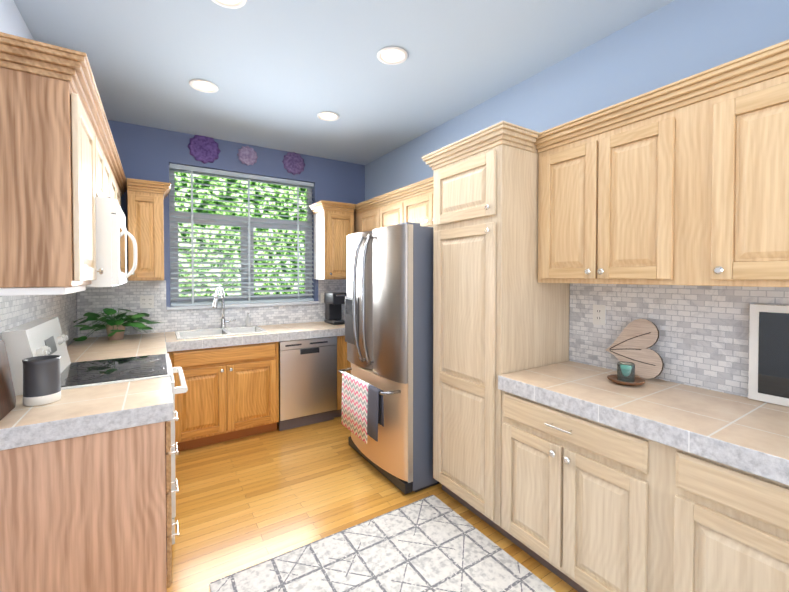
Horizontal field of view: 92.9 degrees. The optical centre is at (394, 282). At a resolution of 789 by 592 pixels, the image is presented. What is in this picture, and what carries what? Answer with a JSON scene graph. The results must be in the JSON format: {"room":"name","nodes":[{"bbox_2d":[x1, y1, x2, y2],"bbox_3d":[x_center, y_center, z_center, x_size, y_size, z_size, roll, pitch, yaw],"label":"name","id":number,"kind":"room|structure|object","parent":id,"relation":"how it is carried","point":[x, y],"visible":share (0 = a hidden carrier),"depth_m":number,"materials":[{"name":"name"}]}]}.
{"room":"kitchen","nodes":[
{"label":"kitchen","id":0,"kind":"room"},
{"bbox_2d":[0,0,33,39],"bbox_3d":[-1.012,0.043,0.406,0.120,2.780,6.340,-1,1,-32],"label":"wall","id":1,"kind":"structure","parent":0,"point":[12,22],"depth_m":1.81,"materials":[{"name":"white paint"}]},
{"bbox_2d":[0,292,76,346],"bbox_3d":[-2.040,0.281,2.158,0.009,0.553,2.258,-1,1,-32],"label":"backsplash","id":2,"kind":"structure","parent":1,"relation":"attached to","point":[15,311],"depth_m":2.13,"materials":[{"name":"tile"}]},
{"bbox_2d":[0,56,99,291],"bbox_3d":[-1.409,-0.361,1.460,0.337,0.750,0.477,-1,1,-32],"label":"upper cabinet","id":3,"kind":"object","parent":1,"relation":"attached to","point":[61,168],"depth_m":1.30,"materials":[{"name":"brown wood"}]},
{"bbox_2d":[100,128,107,197],"bbox_3d":[-1.641,-0.574,1.822,0.337,0.335,0.389,-1,1,-32],"label":"upper cabinet","id":4,"kind":"object","parent":1,"relation":"attached to","point":[103,143],"depth_m":2.01,"materials":[{"name":"brown wood"}]},
{"bbox_2d":[86,197,136,286],"bbox_3d":[-1.654,-0.193,1.991,0.468,0.427,0.638,-1,1,-32],"label":"microwave","id":5,"kind":"object","parent":4,"relation":"attached to","point":[112,232],"visible":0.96,"depth_m":1.80,"materials":[{"name":"white plastic"}]},
{"bbox_2d":[100,160,123,274],"bbox_3d":[-2.099,-0.379,2.548,0.337,0.750,0.745,-1,1,-32],"label":"upper cabinet","id":6,"kind":"object","parent":1,"relation":"attached to","point":[117,188],"depth_m":2.66,"materials":[{"name":"brown wood"}]},
{"bbox_2d":[108,152,115,198],"bbox_3d":[-1.796,-0.579,2.066,0.337,0.335,0.389,-1,1,-32],"label":"upper cabinet","id":7,"kind":"object","parent":1,"relation":"attached to","point":[109,153],"depth_m":2.33,"materials":[{"name":"brown wood"}]},
{"bbox_2d":[76,119,364,309],"bbox_3d":[-1.557,-0.018,3.919,2.960,2.780,0.180,-1,1,-32],"label":"wall","id":8,"kind":"structure","parent":0,"point":[148,153],"depth_m":3.67,"materials":[{"name":"blue paint"}]},
{"bbox_2d":[127,178,170,280],"bbox_3d":[-2.106,-0.426,3.233,0.306,0.820,0.373,-1,1,-32],"label":"upper cabinet","id":9,"kind":"object","parent":8,"relation":"attached to","point":[145,209],"visible":0.94,"depth_m":3.10,"materials":[{"name":"brown wood"}]},
{"bbox_2d":[188,135,220,163],"bbox_3d":[-1.826,-1.284,3.601,0.286,0.286,0.026,-1,1,-32],"label":"decorative plate","id":10,"kind":"object","parent":8,"relation":"attached to","point":[204,149],"visible":1,"depth_m":3.60,"materials":[{"name":"purple ceramic"}]},
{"bbox_2d":[77,279,346,337],"bbox_3d":[-1.505,0.252,3.841,2.692,0.553,0.009,-1,1,-32],"label":"backsplash","id":11,"kind":"structure","parent":8,"relation":"attached to","point":[98,300],"depth_m":3.48,"materials":[{"name":"tile"}]},
{"bbox_2d":[140,295,153,307],"bbox_3d":[-2.226,0.177,3.372,0.106,0.114,0.009,-1,1,-32],"label":"electrical outlet plate","id":12,"kind":"object","parent":11,"relation":"attached to","point":[147,301],"depth_m":3.37,"materials":[{"name":"white plastic"}]},
{"bbox_2d":[321,293,323,302],"bbox_3d":[-0.807,0.176,4.271,0.070,0.114,0.009,-1,1,-32],"label":"electrical outlet plate","id":13,"kind":"object","parent":11,"relation":"attached to","point":[322,294],"depth_m":4.26,"materials":[{"name":"white plastic"}]},
{"bbox_2d":[169,163,313,305],"bbox_3d":[-1.538,-0.445,3.928,1.406,1.341,0.133,-1,1,-32],"label":"window","id":14,"kind":"structure","parent":8,"relation":"in","point":[239,238],"depth_m":3.87,"materials":[{"name":"grey glass"}]},
{"bbox_2d":[167,301,318,309],"bbox_3d":[-1.505,0.236,3.887,1.470,0.028,0.133,-1,1,-32],"label":"window sill","id":15,"kind":"structure","parent":8,"relation":"attached to","point":[238,305],"depth_m":3.79,"materials":[{"name":"white plastic"}]},
{"bbox_2d":[237,146,257,165],"bbox_3d":[-1.492,-1.288,3.813,0.201,0.201,0.026,-1,1,-32],"label":"decorative plate","id":16,"kind":"object","parent":8,"relation":"attached to","point":[247,156],"visible":1,"depth_m":3.81,"materials":[{"name":"ceramic"}]},
{"bbox_2d":[282,152,304,174],"bbox_3d":[-1.089,-1.292,4.068,0.254,0.254,0.026,-1,1,-32],"label":"decorative plate","id":17,"kind":"object","parent":8,"relation":"attached to","point":[293,163],"visible":0.98,"depth_m":4.06,"materials":[{"name":"purple ceramic"}]},
{"bbox_2d":[309,200,355,279],"bbox_3d":[-0.688,-0.441,4.131,0.396,0.820,0.373,-1,1,-32],"label":"upper cabinet","id":18,"kind":"object","parent":8,"relation":"attached to","point":[333,224],"visible":0.92,"depth_m":4.01,"materials":[{"name":"brown wood"}]},
{"bbox_2d":[14,0,674,164],"bbox_3d":[0.166,-1.461,1.174,2.960,0.200,6.660,-1,1,-32],"label":"ceiling","id":19,"kind":"structure","parent":0,"point":[280,74],"depth_m":2.30,"materials":[{"name":"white paint"}]},
{"bbox_2d":[189,79,218,92],"bbox_3d":[-1.345,-1.415,2.644,0.188,0.072,0.188,-1,1,-32],"label":"recessed light","id":20,"kind":"object","parent":19,"relation":"in","point":[200,85],"visible":0.73,"depth_m":2.68,"materials":[{"name":"white"}]},
{"bbox_2d":[212,0,246,8],"bbox_3d":[-0.803,-1.400,1.780,0.188,0.072,0.188,-1,1,-32],"label":"recessed light","id":21,"kind":"object","parent":19,"relation":"in","point":[233,4],"visible":1,"depth_m":1.84,"materials":[{"name":"white"}]},
{"bbox_2d":[317,111,339,120],"bbox_3d":[-0.555,-1.423,3.144,0.188,0.072,0.188,-1,1,-32],"label":"recessed light","id":22,"kind":"object","parent":19,"relation":"in","point":[328,116],"visible":0.69,"depth_m":3.19,"materials":[{"name":"white"}]},
{"bbox_2d":[377,47,407,64],"bbox_3d":[-0.013,-1.409,2.280,0.188,0.072,0.188,-1,1,-32],"label":"recessed light","id":23,"kind":"object","parent":19,"relation":"in","point":[391,55],"visible":0.83,"depth_m":2.32,"materials":[{"name":"white"}]},
{"bbox_2d":[166,416,577,591],"bbox_3d":[0.188,1.479,1.190,2.720,0.120,6.340,-1,1,-32],"label":"floor","id":24,"kind":"structure","parent":0,"point":[243,503],"depth_m":2.40,"materials":[{"name":"brown wood"}]},
{"bbox_2d":[0,411,175,591],"bbox_3d":[-1.307,0.991,1.582,0.618,0.842,0.454,-1,1,-32],"label":"base cabinet","id":25,"kind":"object","parent":24,"relation":"on","point":[90,513],"depth_m":1.41,"materials":[{"name":"brown wood"}]},
{"bbox_2d":[0,332,172,450],"bbox_3d":[-1.774,0.517,2.331,0.616,0.075,2.258,-1,1,-32],"label":"countertop","id":26,"kind":"structure","parent":25,"relation":"on","point":[78,412],"depth_m":1.51,"materials":[{"name":"tile"}]},
{"bbox_2d":[0,340,15,420],"bbox_3d":[-1.475,0.305,1.383,0.064,0.379,0.220,-1,1,-32],"label":"cutting board","id":27,"kind":"object","parent":26,"relation":"on","point":[7,399],"visible":1,"depth_m":1.43,"materials":[{"name":"brown wood"}]},
{"bbox_2d":[22,355,60,405],"bbox_3d":[-1.462,0.402,1.562,0.118,0.180,0.164,-1,1,-32],"label":"canister","id":28,"kind":"object","parent":26,"relation":"on","point":[41,380],"visible":1,"depth_m":1.50,"materials":[{"name":"black"}]},
{"bbox_2d":[73,308,160,340],"bbox_3d":[-2.219,0.333,3.045,0.621,0.266,0.557,-1,1,-32],"label":"potted plant","id":29,"kind":"object","parent":26,"relation":"on","point":[115,328],"visible":1,"depth_m":3.00,"materials":[{"name":"green plant"}]},
{"bbox_2d":[2,317,187,544],"bbox_3d":[-1.556,0.804,2.070,0.700,1.200,0.638,-1,1,-32],"label":"range","id":30,"kind":"object","parent":24,"relation":"on","point":[41,337],"visible":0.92,"depth_m":1.95,"materials":[{"name":"white metal"}]},
{"bbox_2d":[334,335,350,417],"bbox_3d":[-0.468,0.947,4.156,0.637,0.842,0.607,-1,1,-32],"label":"base cabinet","id":31,"kind":"object","parent":24,"relation":"on","point":[342,362],"depth_m":3.75,"materials":[{"name":"brown wood"}]},
{"bbox_2d":[165,321,344,351],"bbox_3d":[-1.073,0.493,3.741,2.074,0.075,0.626,-1,1,-32],"label":"countertop","id":32,"kind":"structure","parent":31,"relation":"on","point":[292,331],"depth_m":3.37,"materials":[{"name":"tile"}]},
{"bbox_2d":[175,287,267,339],"bbox_3d":[-1.583,0.354,3.424,0.720,0.607,0.470,-1,1,-32],"label":"sink","id":33,"kind":"object","parent":32,"relation":"in","point":[224,330],"visible":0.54,"depth_m":3.53,"materials":[{"name":"white ceramic"}]},
{"bbox_2d":[245,313,250,326],"bbox_3d":[-1.458,0.372,3.732,0.052,0.140,0.061,-1,1,-32],"label":"soap dispenser","id":34,"kind":"object","parent":33,"relation":"on","point":[247,321],"depth_m":3.72,"materials":[{"name":"white plastic"}]},
{"bbox_2d":[212,287,235,328],"bbox_3d":[-1.603,0.247,3.537,0.230,0.397,0.237,-1,1,-32],"label":"faucet","id":35,"kind":"object","parent":32,"relation":"on","point":[223,323],"depth_m":3.60,"materials":[{"name":"silver metal"}]},
{"bbox_2d":[324,292,346,324],"bbox_3d":[-0.636,0.281,4.087,0.170,0.335,0.270,-1,1,-32],"label":"coffee maker","id":36,"kind":"object","parent":32,"relation":"on","point":[334,301],"visible":0.92,"depth_m":4.07,"materials":[{"name":"grey plastic"}]},
{"bbox_2d":[279,336,336,430],"bbox_3d":[-0.961,0.955,3.808,0.556,0.839,0.614,-1,1,-32],"label":"dishwasher","id":37,"kind":"object","parent":31,"relation":"in","point":[307,381],"visible":0.88,"depth_m":3.55,"materials":[{"name":"grey metal"}]},
{"bbox_2d":[209,495,555,591],"bbox_3d":[0.552,1.420,0.745,1.320,0.011,3.200,-1,1,-32],"label":"rug","id":38,"kind":"object","parent":24,"relation":"on","point":[432,543],"visible":0.98,"depth_m":1.86,"materials":[{"name":"white fabric"}]},
{"bbox_2d":[338,222,438,493],"bbox_3d":[0.113,0.497,2.948,0.941,1.785,0.873,-1,1,-32],"label":"fridge","id":39,"kind":"object","parent":24,"relation":"on","point":[387,405],"visible":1,"depth_m":2.51,"materials":[{"name":"silver metal"}]},
{"bbox_2d":[422,121,569,539],"bbox_3d":[0.641,0.289,2.370,0.663,2.220,0.690,-1,1,-32],"label":"pantry cabinet","id":40,"kind":"object","parent":24,"relation":"on","point":[498,309],"visible":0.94,"depth_m":2.12,"materials":[{"name":"brown wood"}]},
{"bbox_2d":[501,391,652,591],"bbox_3d":[1.013,0.987,1.828,0.628,0.842,0.748,-1,1,-32],"label":"base cabinet","id":41,"kind":"object","parent":24,"relation":"on","point":[588,505],"depth_m":1.61,"materials":[{"name":"brown wood"}]},
{"bbox_2d":[653,441,788,591],"bbox_3d":[1.433,0.999,1.166,0.628,0.842,0.820,-1,1,-32],"label":"base cabinet","id":42,"kind":"object","parent":24,"relation":"on","point":[718,527],"depth_m":1.21,"materials":[{"name":"brown wood"}]},
{"bbox_2d":[498,361,788,485],"bbox_3d":[1.353,0.535,1.265,0.626,0.075,2.047,-1,1,-32],"label":"countertop","id":43,"kind":"structure","parent":42,"relation":"on","point":[746,434],"depth_m":1.46,"materials":[{"name":"tile"}]},
{"bbox_2d":[607,361,644,385],"bbox_3d":[1.117,0.439,1.808,0.160,0.098,0.156,-1,1,-32],"label":"dish","id":44,"kind":"object","parent":43,"relation":"on","point":[625,375],"visible":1,"depth_m":1.78,"materials":[{"name":"brown wood"}]},
{"bbox_2d":[617,361,634,382],"bbox_3d":[1.117,0.432,1.808,0.074,0.085,0.074,-1,1,-32],"label":"candle jar","id":45,"kind":"object","parent":44,"relation":"on","point":[625,370],"depth_m":1.78,"materials":[{"name":"teal glass"}]},
{"bbox_2d":[606,319,663,378],"bbox_3d":[1.232,0.333,1.934,0.065,0.292,0.282,-1,1,-32],"label":"board","id":46,"kind":"object","parent":43,"relation":"on","point":[635,340],"visible":0.98,"depth_m":1.90,"materials":[{"name":"brown wood"}]},
{"bbox_2d":[748,304,788,406],"bbox_3d":[1.677,0.295,1.300,0.032,0.398,0.665,-1,1,-32],"label":"picture frame","id":47,"kind":"object","parent":43,"relation":"on","point":[768,380],"visible":1,"depth_m":1.52,"materials":[{"name":"white wood"}]},
{"bbox_2d":[365,0,788,323],"bbox_3d":[1.387,0.017,1.925,0.120,2.780,6.340,-1,1,-32],"label":"wall","id":48,"kind":"structure","parent":0,"point":[673,41],"depth_m":2.05,"materials":[{"name":"blue paint"}]},
{"bbox_2d":[353,176,433,232],"bbox_3d":[0.074,-0.647,3.586,0.303,0.390,2.104,-1,1,-32],"label":"upper cabinet","id":49,"kind":"object","parent":48,"relation":"attached to","point":[413,203],"visible":0.4,"depth_m":3.43,"materials":[{"name":"brown wood"}]},
{"bbox_2d":[536,95,685,284],"bbox_3d":[1.131,-0.368,1.891,0.338,0.750,0.728,-1,1,-32],"label":"upper cabinet","id":50,"kind":"object","parent":48,"relation":"attached to","point":[684,181],"depth_m":1.74,"materials":[{"name":"brown wood"}]},
{"bbox_2d":[569,283,788,397],"bbox_3d":[1.623,0.293,1.432,0.009,0.553,2.047,-1,1,-32],"label":"backsplash","id":51,"kind":"structure","parent":48,"relation":"attached to","point":[703,341],"depth_m":1.80,"materials":[{"name":"tile"}]},
{"bbox_2d":[593,304,605,324],"bbox_3d":[1.165,0.186,2.136,0.008,0.114,0.070,-1,1,-32],"label":"electrical outlet plate","id":52,"kind":"object","parent":51,"relation":"attached to","point":[599,314],"visible":1,"depth_m":2.13,"materials":[{"name":"white plastic"}]},
{"bbox_2d":[686,59,788,286],"bbox_3d":[1.512,-0.358,1.290,0.338,0.750,0.695,-1,1,-32],"label":"upper cabinet","id":53,"kind":"object","parent":48,"relation":"attached to","point":[737,129],"depth_m":1.37,"materials":[{"name":"brown wood"}]}
]}

